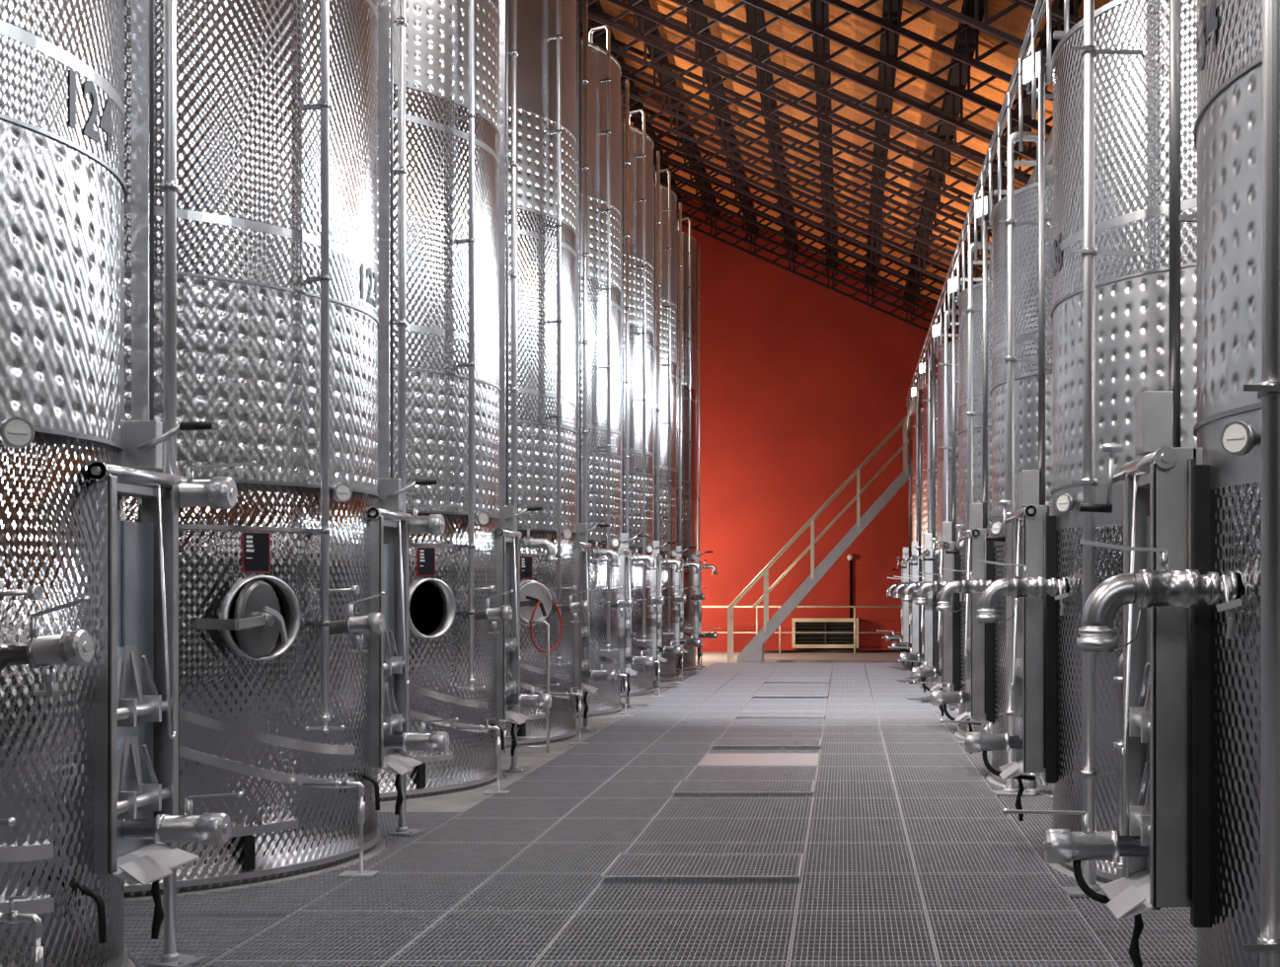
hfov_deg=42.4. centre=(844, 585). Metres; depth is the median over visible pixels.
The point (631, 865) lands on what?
raised grating
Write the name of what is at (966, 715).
drip tray
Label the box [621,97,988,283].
roof truss
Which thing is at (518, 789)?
floor grating
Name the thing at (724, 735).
floor grating
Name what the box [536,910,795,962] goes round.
floor grating
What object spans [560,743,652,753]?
floor grating
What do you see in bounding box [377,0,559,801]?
tank
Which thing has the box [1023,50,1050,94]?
floodlight
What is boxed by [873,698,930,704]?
floor grating
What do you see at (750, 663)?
floor grating
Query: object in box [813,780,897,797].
floor grating
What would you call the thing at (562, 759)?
floor grating
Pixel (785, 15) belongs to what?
roof truss
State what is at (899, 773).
floor grating
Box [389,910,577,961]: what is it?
floor grating
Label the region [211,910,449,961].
floor grating
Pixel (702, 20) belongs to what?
roof beam
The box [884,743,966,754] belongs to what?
floor grating
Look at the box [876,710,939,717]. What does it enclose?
floor grating
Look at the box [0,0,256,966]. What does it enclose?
tank
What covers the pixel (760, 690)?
floor grating
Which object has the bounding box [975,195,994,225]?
floodlight
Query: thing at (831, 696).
floor grating
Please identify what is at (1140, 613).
pipe
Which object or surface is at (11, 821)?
tap
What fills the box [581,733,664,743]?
floor grating
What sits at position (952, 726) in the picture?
floor grating
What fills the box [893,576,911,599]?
outlet
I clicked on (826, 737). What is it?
floor grating
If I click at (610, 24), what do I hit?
roof truss
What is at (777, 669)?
floor grating
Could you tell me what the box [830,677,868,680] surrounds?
floor grating
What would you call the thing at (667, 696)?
floor grating
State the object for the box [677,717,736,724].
floor grating
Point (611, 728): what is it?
floor grating
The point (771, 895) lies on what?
floor grating
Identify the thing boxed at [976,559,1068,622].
outlet
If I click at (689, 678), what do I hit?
floor grating
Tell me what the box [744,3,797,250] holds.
roof beam
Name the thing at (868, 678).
floor grating
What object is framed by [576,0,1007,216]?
roof truss
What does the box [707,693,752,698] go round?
floor grating
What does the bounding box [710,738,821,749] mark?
raised grating
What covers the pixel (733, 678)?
floor grating
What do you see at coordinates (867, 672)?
floor grating
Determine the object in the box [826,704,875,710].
floor grating
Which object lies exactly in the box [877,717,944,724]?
floor grating
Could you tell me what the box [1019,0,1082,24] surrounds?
roof truss
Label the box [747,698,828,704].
floor grating
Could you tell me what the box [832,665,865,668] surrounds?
floor grating
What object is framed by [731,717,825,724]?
floor grating
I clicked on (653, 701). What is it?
floor grating
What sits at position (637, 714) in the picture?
floor grating
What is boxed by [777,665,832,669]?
floor grating
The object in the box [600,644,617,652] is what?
tap
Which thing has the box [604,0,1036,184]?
roof truss
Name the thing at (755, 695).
raised grating
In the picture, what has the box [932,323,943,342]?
floodlight
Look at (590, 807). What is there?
floor grating
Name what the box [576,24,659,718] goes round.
tank
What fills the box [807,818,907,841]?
floor grating
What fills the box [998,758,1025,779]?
drip tray
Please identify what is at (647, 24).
roof beam
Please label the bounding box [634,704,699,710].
floor grating
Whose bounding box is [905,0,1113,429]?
catwalk
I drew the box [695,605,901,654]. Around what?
guard railing
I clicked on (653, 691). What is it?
plinth
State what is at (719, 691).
floor grating
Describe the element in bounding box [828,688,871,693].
floor grating
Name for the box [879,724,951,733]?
floor grating
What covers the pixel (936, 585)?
outlet
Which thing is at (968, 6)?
roof beam
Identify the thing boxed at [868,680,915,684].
floor grating
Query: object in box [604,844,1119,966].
floor
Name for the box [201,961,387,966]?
floor grating
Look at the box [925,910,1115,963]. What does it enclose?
floor grating
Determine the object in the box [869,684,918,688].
floor grating
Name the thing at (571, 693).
tap
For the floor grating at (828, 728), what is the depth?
17.03 m
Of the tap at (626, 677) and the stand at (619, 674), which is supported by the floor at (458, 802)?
the stand at (619, 674)
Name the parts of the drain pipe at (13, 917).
post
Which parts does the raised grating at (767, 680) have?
frame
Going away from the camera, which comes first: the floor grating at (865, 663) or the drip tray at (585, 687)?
the drip tray at (585, 687)
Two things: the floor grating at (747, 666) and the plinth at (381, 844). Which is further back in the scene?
the floor grating at (747, 666)
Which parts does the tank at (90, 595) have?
valve lever, sliding door, level handle, pull rod, valve lever, valve lever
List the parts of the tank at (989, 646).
pull rod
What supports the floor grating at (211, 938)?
on the beam
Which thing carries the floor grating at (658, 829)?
on the beam at (790, 924)
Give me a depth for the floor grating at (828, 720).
18.04 m
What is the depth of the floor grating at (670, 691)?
23.03 m
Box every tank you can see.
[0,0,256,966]
[124,0,459,898]
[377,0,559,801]
[499,0,622,748]
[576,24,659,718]
[620,108,685,697]
[653,168,704,682]
[676,217,720,671]
[876,386,922,677]
[881,354,937,691]
[888,308,958,713]
[898,241,991,744]
[912,131,1053,796]
[939,0,1196,897]
[1002,0,1279,966]
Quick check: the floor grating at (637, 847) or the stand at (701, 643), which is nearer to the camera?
the floor grating at (637, 847)
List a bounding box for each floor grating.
[124,812,458,918]
[124,915,282,966]
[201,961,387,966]
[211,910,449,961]
[296,872,495,910]
[364,841,531,872]
[381,961,535,966]
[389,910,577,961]
[412,818,561,842]
[450,872,603,910]
[452,797,587,818]
[487,780,606,797]
[497,841,633,872]
[516,765,624,780]
[531,961,788,966]
[533,818,653,842]
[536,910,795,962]
[540,753,639,765]
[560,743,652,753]
[562,797,670,818]
[578,872,801,915]
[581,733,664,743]
[588,780,679,797]
[596,724,675,733]
[607,765,695,780]
[610,717,683,724]
[622,710,691,717]
[625,841,806,875]
[626,753,705,766]
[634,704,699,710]
[634,818,810,842]
[640,743,712,753]
[644,698,706,704]
[654,693,712,698]
[654,733,723,743]
[654,797,813,818]
[662,688,718,693]
[666,724,730,733]
[671,684,723,688]
[671,781,815,797]
[677,680,728,684]
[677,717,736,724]
[683,677,733,680]
[684,710,742,717]
[684,765,817,782]
[690,674,736,677]
[693,704,746,710]
[695,671,740,674]
[700,698,751,704]
[702,668,744,671]
[705,665,747,668]
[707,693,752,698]
[707,743,821,755]
[710,663,750,665]
[713,688,758,693]
[719,684,762,689]
[719,733,822,742]
[724,680,764,684]
[724,724,824,735]
[729,677,768,680]
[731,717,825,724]
[734,674,771,677]
[737,671,773,674]
[738,710,826,717]
[741,668,776,671]
[742,704,827,710]
[745,665,778,668]
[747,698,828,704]
[748,663,780,665]
[752,696,828,698]
[756,688,828,695]
[759,684,829,688]
[763,681,829,684]
[768,677,830,681]
[769,674,830,677]
[772,671,831,675]
[774,668,831,671]
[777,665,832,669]
[779,663,832,665]
[788,961,938,966]
[789,910,937,961]
[796,872,924,910]
[802,841,915,872]
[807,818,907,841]
[810,797,902,818]
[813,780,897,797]
[816,765,893,780]
[818,753,889,765]
[820,743,886,753]
[821,733,883,743]
[823,724,881,733]
[824,717,879,724]
[825,710,877,717]
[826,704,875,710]
[827,698,874,704]
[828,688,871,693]
[828,693,872,698]
[829,680,869,684]
[829,684,870,688]
[830,674,867,677]
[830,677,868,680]
[831,668,865,671]
[831,671,866,674]
[832,663,864,665]
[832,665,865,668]
[864,663,902,665]
[864,665,903,668]
[865,668,905,671]
[866,671,907,674]
[866,674,909,677]
[867,677,912,680]
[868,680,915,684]
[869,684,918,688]
[870,688,922,693]
[871,693,925,698]
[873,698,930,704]
[874,704,934,711]
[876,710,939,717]
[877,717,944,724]
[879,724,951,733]
[881,733,956,743]
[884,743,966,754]
[887,753,974,766]
[890,765,984,780]
[893,780,996,799]
[898,797,1011,819]
[903,818,1029,842]
[904,668,921,680]
[908,841,1051,875]
[913,679,930,696]
[916,872,1078,910]
[925,695,958,719]
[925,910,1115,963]
[938,961,1119,966]
[942,718,991,753]
[967,752,1053,810]
[1009,813,1196,936]
[1098,933,1196,966]
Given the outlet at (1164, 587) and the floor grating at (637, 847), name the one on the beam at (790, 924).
the floor grating at (637, 847)
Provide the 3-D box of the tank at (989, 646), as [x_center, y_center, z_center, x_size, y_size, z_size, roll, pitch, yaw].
[2.509,-0.881,12.650,3.910,4.758,3.328,0,0,0]
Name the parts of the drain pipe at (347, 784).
foot plate, post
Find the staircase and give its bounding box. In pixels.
[727,397,922,662]
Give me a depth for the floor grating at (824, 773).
13.03 m
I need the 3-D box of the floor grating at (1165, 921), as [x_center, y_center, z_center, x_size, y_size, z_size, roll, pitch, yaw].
[1.940,1.515,8.900,1.712,0.031,3.742,0,0,0]
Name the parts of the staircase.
post, post, post, post, post, post, rail, rail, post, post, post, post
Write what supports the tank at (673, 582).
on the floor at (1031, 845)
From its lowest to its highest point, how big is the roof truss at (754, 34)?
5.841 m
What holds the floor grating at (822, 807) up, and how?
on the beam at (790, 924)
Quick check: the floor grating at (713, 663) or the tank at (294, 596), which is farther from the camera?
the floor grating at (713, 663)
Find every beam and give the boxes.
[785,923,807,956]
[908,923,939,956]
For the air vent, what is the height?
0.660 m
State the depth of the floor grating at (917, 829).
9.96 m
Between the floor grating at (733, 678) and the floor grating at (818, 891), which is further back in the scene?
the floor grating at (733, 678)
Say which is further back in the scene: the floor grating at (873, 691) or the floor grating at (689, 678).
the floor grating at (689, 678)
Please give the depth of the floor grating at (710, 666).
30.03 m
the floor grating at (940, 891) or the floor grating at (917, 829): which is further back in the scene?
the floor grating at (917, 829)
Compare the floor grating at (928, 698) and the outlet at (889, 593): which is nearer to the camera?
the floor grating at (928, 698)
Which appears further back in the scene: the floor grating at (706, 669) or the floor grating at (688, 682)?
the floor grating at (706, 669)
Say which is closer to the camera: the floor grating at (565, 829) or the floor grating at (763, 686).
the floor grating at (565, 829)
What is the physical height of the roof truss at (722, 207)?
5.841 m
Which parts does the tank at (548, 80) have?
skirt post, label plate, label panel, hinge arm, manhole lid, lid lever, label rail, valve lever, sliding door, level handle, pull rod, valve lever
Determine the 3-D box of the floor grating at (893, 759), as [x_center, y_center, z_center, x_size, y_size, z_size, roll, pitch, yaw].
[0.726,1.514,14.000,0.704,0.031,0.996,0,0,0]
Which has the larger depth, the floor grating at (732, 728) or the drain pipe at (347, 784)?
the floor grating at (732, 728)
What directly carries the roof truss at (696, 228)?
attached to the wall
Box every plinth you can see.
[124,835,386,901]
[127,958,136,966]
[379,773,505,803]
[500,733,579,749]
[576,708,624,719]
[620,690,656,698]
[953,731,988,779]
[985,772,1053,831]
[1044,857,1116,962]
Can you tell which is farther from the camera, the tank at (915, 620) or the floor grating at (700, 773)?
the tank at (915, 620)
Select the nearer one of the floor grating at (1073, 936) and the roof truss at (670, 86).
the floor grating at (1073, 936)
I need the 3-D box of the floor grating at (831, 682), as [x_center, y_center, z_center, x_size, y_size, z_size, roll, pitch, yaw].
[0.074,1.514,25.000,0.592,0.031,0.996,0,0,0]
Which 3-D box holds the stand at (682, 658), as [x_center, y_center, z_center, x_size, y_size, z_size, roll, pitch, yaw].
[-2.613,1.229,25.070,0.375,0.538,0.130,0,0,0]
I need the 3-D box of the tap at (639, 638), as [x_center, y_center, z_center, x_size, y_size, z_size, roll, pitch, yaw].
[-2.709,0.725,21.988,0.200,0.090,0.050,0,0,-15]
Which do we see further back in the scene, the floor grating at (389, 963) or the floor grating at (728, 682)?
the floor grating at (728, 682)
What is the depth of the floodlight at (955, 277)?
18.19 m
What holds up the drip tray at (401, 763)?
on the tank at (294, 596)
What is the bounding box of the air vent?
[792,617,858,648]
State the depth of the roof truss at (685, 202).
33.82 m
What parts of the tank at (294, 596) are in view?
hinge arm, label rail, skirt post, label plate, label panel, manhole lid, lid lever, valve lever, sliding door, level handle, pull rod, valve lever, valve lever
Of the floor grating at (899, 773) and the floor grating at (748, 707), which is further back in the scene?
the floor grating at (748, 707)
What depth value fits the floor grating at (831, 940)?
6.96 m
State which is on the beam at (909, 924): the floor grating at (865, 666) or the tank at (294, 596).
the floor grating at (865, 666)
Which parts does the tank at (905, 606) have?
pull rod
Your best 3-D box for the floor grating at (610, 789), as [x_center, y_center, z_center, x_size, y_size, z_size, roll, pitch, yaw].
[-1.525,1.514,12.000,0.586,0.031,0.996,0,0,0]
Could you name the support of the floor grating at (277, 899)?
on the beam
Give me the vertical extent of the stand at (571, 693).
0.538 m
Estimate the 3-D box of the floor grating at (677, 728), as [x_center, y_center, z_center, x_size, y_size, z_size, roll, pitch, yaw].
[-1.525,1.514,17.000,0.586,0.031,0.996,0,0,0]
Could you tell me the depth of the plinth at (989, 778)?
12.34 m
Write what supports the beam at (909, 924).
on the floor at (1031, 845)
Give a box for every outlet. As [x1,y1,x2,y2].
[886,577,903,597]
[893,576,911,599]
[902,574,939,602]
[914,571,962,604]
[936,567,997,611]
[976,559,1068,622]
[997,600,1016,623]
[1076,539,1241,652]
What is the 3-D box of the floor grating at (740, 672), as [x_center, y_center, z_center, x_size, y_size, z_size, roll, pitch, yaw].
[-1.525,1.514,28.000,0.586,0.031,0.996,0,0,0]
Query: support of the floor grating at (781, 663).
on the beam
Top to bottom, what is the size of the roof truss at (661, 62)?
5.841 m
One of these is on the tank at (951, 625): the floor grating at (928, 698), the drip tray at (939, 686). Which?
the drip tray at (939, 686)
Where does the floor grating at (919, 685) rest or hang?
on the beam
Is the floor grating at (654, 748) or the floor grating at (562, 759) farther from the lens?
the floor grating at (654, 748)
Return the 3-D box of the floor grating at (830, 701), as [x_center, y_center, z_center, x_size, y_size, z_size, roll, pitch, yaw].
[0.074,1.514,21.000,0.592,0.031,0.996,0,0,0]
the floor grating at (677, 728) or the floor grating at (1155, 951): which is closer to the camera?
the floor grating at (1155, 951)
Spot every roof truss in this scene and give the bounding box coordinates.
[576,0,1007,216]
[578,0,1031,198]
[578,22,991,237]
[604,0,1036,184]
[617,60,989,254]
[620,82,991,269]
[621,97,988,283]
[621,112,982,289]
[653,141,977,300]
[653,154,960,308]
[653,180,958,333]
[655,168,958,322]
[669,0,1053,160]
[676,202,952,341]
[740,0,1053,135]
[821,0,1053,101]
[912,0,1074,61]
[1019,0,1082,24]
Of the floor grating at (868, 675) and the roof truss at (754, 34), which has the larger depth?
the floor grating at (868, 675)
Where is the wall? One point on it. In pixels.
(801, 380)
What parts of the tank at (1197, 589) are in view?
pull rod, sliding door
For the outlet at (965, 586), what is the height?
0.336 m
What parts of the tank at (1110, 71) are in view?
pull rod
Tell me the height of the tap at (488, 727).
0.130 m
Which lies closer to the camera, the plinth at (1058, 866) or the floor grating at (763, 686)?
the plinth at (1058, 866)
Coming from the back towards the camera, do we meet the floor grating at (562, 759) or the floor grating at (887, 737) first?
the floor grating at (887, 737)
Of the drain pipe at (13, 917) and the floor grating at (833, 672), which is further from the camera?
the floor grating at (833, 672)
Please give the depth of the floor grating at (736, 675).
27.04 m
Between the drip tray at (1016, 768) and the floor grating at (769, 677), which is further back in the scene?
the floor grating at (769, 677)
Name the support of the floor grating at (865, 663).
on the beam at (909, 924)
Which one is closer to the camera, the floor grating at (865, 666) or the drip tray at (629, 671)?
the drip tray at (629, 671)
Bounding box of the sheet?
[696,752,819,768]
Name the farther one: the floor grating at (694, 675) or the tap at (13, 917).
the floor grating at (694, 675)
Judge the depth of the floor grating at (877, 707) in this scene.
19.88 m
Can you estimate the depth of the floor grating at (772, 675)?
27.04 m
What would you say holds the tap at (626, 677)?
on the stand at (619, 674)
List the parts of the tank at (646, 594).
pull rod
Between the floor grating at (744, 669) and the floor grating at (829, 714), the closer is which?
the floor grating at (829, 714)
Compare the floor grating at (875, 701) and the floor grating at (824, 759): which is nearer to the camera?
the floor grating at (824, 759)
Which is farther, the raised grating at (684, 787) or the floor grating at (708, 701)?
the floor grating at (708, 701)
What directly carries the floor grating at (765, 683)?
on the beam at (790, 924)
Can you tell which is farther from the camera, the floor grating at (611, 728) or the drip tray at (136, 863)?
the floor grating at (611, 728)
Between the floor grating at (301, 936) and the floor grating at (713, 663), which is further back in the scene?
the floor grating at (713, 663)
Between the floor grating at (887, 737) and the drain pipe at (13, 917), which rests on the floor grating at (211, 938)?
the drain pipe at (13, 917)
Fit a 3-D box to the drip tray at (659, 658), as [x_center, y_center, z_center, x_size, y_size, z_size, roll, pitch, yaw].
[-2.620,1.031,22.980,0.230,0.088,0.560,0,0,0]
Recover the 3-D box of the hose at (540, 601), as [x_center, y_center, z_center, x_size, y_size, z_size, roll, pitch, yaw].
[-2.772,0.383,15.123,0.046,0.495,0.401,0,0,36]
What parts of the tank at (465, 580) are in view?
skirt post, label plate, label panel, label rail, valve lever, sliding door, level handle, pull rod, valve lever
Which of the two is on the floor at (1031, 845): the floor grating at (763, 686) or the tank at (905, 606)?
the tank at (905, 606)
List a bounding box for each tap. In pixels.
[0,817,15,826]
[0,895,42,938]
[301,770,364,796]
[304,715,345,733]
[455,718,500,736]
[456,678,485,691]
[549,657,569,666]
[549,686,581,700]
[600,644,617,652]
[616,669,627,680]
[636,635,651,642]
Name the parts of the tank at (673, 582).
pull rod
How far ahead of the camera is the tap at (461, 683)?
11.82 m
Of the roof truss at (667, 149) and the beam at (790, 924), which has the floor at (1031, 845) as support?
the beam at (790, 924)
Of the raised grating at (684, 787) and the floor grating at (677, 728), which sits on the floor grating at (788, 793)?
the raised grating at (684, 787)
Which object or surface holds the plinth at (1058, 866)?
on the floor at (1031, 845)
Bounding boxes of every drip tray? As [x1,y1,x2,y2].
[110,841,199,886]
[379,752,422,775]
[504,709,529,724]
[579,682,598,693]
[625,667,638,675]
[657,656,668,662]
[929,683,943,691]
[954,710,971,720]
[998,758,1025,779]
[1099,868,1154,920]
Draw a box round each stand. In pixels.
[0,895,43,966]
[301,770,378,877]
[455,718,510,793]
[549,686,589,744]
[616,669,633,716]
[651,656,665,696]
[675,651,686,682]
[695,643,705,671]
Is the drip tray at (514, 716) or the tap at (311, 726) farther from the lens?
the drip tray at (514, 716)
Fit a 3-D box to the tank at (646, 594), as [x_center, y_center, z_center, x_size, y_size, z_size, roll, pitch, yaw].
[-3.940,-2.506,22.600,3.393,8.008,2.974,0,0,0]
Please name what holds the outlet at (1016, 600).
attached to the tank at (1110, 71)
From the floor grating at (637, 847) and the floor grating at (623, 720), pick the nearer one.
the floor grating at (637, 847)
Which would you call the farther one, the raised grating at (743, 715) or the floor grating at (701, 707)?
the floor grating at (701, 707)
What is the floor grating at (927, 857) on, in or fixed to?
on the beam at (909, 924)
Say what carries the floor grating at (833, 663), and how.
on the beam at (790, 924)
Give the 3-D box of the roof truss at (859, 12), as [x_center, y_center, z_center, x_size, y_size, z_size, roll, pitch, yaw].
[-0.500,-6.920,18.250,12.226,5.841,0.070,0,0,0]
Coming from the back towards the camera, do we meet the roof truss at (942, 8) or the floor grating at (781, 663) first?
the floor grating at (781, 663)
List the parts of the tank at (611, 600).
valve lever, level handle, pull rod, valve lever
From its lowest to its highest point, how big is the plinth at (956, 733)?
0.360 m
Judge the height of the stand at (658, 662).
0.538 m
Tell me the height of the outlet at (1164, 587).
0.336 m
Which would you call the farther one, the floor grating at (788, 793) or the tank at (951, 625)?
the tank at (951, 625)
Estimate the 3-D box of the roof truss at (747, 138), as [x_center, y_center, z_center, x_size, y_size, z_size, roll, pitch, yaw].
[-0.500,-6.920,27.850,12.226,5.841,0.070,0,0,0]
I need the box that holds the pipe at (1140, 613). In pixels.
[1114,609,1141,652]
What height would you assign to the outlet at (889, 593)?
0.336 m
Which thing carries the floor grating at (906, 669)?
on the beam
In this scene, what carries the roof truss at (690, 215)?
attached to the wall
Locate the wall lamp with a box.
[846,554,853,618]
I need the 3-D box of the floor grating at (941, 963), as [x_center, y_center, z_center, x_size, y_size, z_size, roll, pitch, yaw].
[0.726,1.514,6.000,0.704,0.031,0.996,0,0,0]
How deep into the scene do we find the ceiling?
23.56 m
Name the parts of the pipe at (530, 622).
rail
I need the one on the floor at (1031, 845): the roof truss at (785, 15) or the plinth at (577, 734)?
the plinth at (577, 734)
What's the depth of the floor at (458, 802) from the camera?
16.58 m
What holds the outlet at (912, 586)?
attached to the tank at (930, 644)
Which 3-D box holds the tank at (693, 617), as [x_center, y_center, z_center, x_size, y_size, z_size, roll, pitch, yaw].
[-3.940,-2.506,29.080,3.393,8.008,2.974,0,0,0]
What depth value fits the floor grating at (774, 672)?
27.96 m
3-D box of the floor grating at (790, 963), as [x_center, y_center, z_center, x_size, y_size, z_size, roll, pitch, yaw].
[0.074,1.514,6.000,0.592,0.031,0.996,0,0,0]
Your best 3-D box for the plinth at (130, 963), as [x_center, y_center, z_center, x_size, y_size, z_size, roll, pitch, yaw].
[-4.150,1.680,5.720,3.060,0.360,3.060,0,0,0]
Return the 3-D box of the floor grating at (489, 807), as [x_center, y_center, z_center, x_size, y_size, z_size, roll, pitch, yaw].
[-2.175,1.514,11.000,0.706,0.031,0.996,0,0,0]
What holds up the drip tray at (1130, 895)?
on the tank at (1197, 589)
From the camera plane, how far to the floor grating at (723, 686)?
23.96 m
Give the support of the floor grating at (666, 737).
on the beam
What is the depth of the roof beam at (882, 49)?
21.67 m
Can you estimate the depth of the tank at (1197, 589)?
5.00 m
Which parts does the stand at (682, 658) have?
post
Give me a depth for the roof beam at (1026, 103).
20.24 m
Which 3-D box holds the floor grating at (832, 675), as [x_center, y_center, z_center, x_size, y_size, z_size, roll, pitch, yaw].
[0.074,1.514,27.000,0.592,0.031,0.996,0,0,0]
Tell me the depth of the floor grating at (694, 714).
18.96 m
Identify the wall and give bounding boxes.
[676,195,958,652]
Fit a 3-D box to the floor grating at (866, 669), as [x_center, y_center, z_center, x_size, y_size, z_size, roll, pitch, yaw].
[0.726,1.514,29.000,0.704,0.031,0.996,0,0,0]
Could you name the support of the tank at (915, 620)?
on the floor at (1031, 845)
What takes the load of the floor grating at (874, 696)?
on the beam at (909, 924)
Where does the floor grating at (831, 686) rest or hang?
on the beam at (790, 924)
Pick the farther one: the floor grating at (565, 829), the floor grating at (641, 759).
the floor grating at (641, 759)
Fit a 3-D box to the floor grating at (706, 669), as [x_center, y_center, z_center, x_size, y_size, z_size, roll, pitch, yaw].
[-2.175,1.514,29.000,0.706,0.031,0.996,0,0,0]
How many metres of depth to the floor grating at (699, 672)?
27.96 m
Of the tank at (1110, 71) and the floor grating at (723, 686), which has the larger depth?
the floor grating at (723, 686)
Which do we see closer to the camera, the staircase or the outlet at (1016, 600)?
the outlet at (1016, 600)
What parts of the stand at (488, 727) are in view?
foot plate, post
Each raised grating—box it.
[600,853,803,882]
[671,780,815,796]
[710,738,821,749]
[735,711,825,718]
[752,692,828,697]
[764,677,829,682]
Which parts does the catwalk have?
post, post, post, post, post, post, post, post, post, post, post, post, post, post, post, post, post, post, post, post, rail, post, rail, post, post, post, post, post, post, lamp arm, post, post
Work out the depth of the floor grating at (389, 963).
6.47 m
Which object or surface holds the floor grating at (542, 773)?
on the beam
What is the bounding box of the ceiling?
[577,0,1110,315]
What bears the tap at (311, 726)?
on the tank at (294, 596)
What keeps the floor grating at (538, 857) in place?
on the beam
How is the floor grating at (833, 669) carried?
on the beam at (909, 924)
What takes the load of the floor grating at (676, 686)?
on the beam
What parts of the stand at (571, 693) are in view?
foot plate, post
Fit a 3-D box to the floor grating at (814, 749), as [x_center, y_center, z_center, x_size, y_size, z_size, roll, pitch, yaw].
[-0.727,1.514,15.000,1.002,0.031,0.996,0,0,0]
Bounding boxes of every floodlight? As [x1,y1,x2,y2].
[919,361,927,377]
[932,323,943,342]
[948,276,962,300]
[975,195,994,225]
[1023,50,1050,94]
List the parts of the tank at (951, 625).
pull rod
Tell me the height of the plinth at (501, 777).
0.360 m
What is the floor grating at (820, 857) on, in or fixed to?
on the beam at (790, 924)
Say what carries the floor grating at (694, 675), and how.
on the beam
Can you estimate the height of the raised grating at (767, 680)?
0.031 m
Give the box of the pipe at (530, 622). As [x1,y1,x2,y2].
[503,620,549,752]
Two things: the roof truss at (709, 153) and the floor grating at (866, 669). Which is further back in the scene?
the roof truss at (709, 153)
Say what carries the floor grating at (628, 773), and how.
on the beam
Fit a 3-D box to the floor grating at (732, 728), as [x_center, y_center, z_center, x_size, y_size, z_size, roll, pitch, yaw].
[-0.727,1.514,17.000,1.002,0.031,0.996,0,0,0]
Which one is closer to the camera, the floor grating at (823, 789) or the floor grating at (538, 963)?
the floor grating at (538, 963)
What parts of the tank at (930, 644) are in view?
pull rod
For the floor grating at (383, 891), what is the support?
on the beam
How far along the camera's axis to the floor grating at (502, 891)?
7.96 m
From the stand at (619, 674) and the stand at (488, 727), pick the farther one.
the stand at (619, 674)
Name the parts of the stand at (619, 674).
foot plate, post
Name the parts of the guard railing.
post, post, rail, rail, post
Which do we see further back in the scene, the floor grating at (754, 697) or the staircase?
the staircase
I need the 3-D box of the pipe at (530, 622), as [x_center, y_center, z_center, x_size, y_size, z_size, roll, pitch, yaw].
[-2.854,0.908,14.600,0.415,1.183,0.028,0,0,0]
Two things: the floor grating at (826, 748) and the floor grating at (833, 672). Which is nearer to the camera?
the floor grating at (826, 748)
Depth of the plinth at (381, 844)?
8.36 m
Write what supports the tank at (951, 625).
on the floor at (1031, 845)
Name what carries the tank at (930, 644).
on the floor at (1031, 845)
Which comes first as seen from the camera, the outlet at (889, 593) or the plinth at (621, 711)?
the plinth at (621, 711)
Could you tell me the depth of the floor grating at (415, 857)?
8.96 m
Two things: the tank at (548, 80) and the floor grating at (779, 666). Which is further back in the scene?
the floor grating at (779, 666)
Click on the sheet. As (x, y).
(710, 759)
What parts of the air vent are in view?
panel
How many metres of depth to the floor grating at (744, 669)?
28.96 m
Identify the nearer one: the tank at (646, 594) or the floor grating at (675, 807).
the floor grating at (675, 807)
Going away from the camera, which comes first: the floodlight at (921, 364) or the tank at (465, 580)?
the tank at (465, 580)
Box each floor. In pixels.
[377,652,911,843]
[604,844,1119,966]
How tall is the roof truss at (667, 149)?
5.841 m
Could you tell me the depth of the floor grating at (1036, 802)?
11.45 m
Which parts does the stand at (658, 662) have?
post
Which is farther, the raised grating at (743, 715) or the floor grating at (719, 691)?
the floor grating at (719, 691)
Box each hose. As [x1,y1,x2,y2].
[529,600,562,653]
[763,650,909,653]
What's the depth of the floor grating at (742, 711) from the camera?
19.42 m
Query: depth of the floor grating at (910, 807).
11.02 m
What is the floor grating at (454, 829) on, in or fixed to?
on the beam

